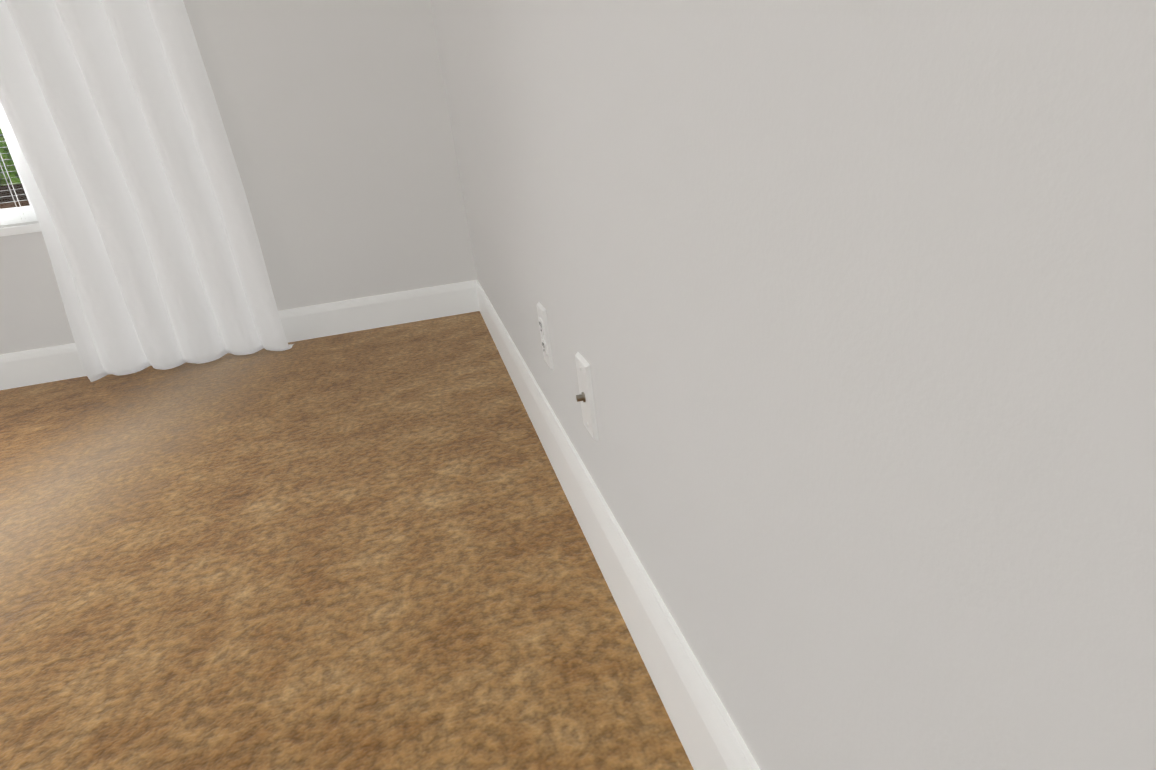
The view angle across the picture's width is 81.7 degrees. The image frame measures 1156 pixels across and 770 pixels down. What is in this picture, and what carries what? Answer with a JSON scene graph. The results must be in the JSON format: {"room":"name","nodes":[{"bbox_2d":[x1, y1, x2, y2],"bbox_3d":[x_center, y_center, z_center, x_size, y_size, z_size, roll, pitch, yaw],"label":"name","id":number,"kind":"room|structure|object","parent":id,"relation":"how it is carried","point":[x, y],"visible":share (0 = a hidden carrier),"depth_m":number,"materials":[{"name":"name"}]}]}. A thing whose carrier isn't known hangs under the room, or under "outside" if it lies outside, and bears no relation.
{"room":"empty room","nodes":[
{"label":"empty room","id":0,"kind":"room"},
{"bbox_2d":[0,0,476,354],"bbox_3d":[-2.714,-1.087,2.195,4.420,2.440,0.160,-11,20,-10],"label":"wall","id":1,"kind":"structure","parent":0,"point":[335,117],"depth_m":2.58,"materials":[{"name":"white paint"}]},
{"bbox_2d":[0,128,40,236],"bbox_3d":[-2.525,-1.215,2.191,0.983,1.522,0.178,-11,20,-10],"label":"window unit","id":2,"kind":"structure","parent":1,"relation":"in","point":[18,220],"depth_m":2.46,"materials":[{"name":"white plastic"}]},
{"bbox_2d":[0,280,479,389],"bbox_3d":[-2.560,0.018,2.499,4.420,0.133,0.014,-11,20,-10],"label":"baseboard","id":3,"kind":"structure","parent":1,"relation":"attached to","point":[40,366],"depth_m":2.78,"materials":[{"name":"white wood"}]},
{"bbox_2d":[0,311,693,769],"bbox_3d":[-1.929,0.947,0.048,4.740,0.120,5.720,-11,20,-10],"label":"floor","id":4,"kind":"structure","parent":0,"point":[368,549],"depth_m":1.11,"materials":[{"name":"carpet"}]},
{"bbox_2d":[430,0,1155,769],"bbox_3d":[0.091,-1.023,-0.093,0.160,3.190,5.720,-11,20,-10],"label":"wall","id":5,"kind":"structure","parent":0,"point":[848,306],"depth_m":0.31,"materials":[{"name":"white paint"}]},
{"bbox_2d":[536,302,553,369],"bbox_3d":[-0.062,-0.090,1.226,0.009,0.114,0.070,-11,20,-10],"label":"electrical outlet","id":6,"kind":"object","parent":5,"relation":"attached to","point":[544,332],"visible":1,"depth_m":1.21,"materials":[{"name":"white plastic"}]},
{"bbox_2d":[575,352,598,441],"bbox_3d":[0.006,0.017,0.942,0.017,0.114,0.070,-11,20,-10],"label":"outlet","id":7,"kind":"object","parent":5,"relation":"attached to","point":[585,396],"visible":1,"depth_m":0.93,"materials":[{"name":"white plastic"}]},
{"bbox_2d":[476,280,759,769],"bbox_3d":[0.186,0.423,0.400,0.014,0.133,5.400,-11,20,-10],"label":"baseboard","id":8,"kind":"structure","parent":5,"relation":"attached to","point":[708,734],"depth_m":0.82,"materials":[{"name":"white wood"}]},
{"label":"outside","id":9,"kind":"structure","parent":0,"visible":0},
{"bbox_2d":[0,200,29,208],"bbox_3d":[-5.871,-10.252,30.971,92.000,2.050,59.600,-11,20,-10],"label":"ground","id":10,"kind":"structure","parent":9,"point":[12,204],"depth_m":7.77,"materials":[{"name":"brown soil"}]},
{"bbox_2d":[0,129,27,203],"bbox_3d":[-4.333,-11.838,15.446,70.000,13.280,20.116,-11,20,-10],"label":"tree","id":11,"kind":"object","parent":10,"relation":"on","point":[15,179],"depth_m":9.38,"materials":[{"name":"green plant"}]},
{"bbox_3d":[-2.619,-2.070,1.756,2.450,0.068,0.103,-11,20,-10],"label":"curtain rod","id":12,"kind":"object","parent":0,"visible":0},
{"bbox_2d":[0,0,292,381],"bbox_3d":[-1.657,-1.158,2.211,0.811,2.290,0.199,-11,20,-10],"label":"curtain","id":13,"kind":"object","parent":12,"relation":"hanging from","point":[114,132],"visible":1,"depth_m":2.39,"materials":[{"name":"white fabric"}]}
]}

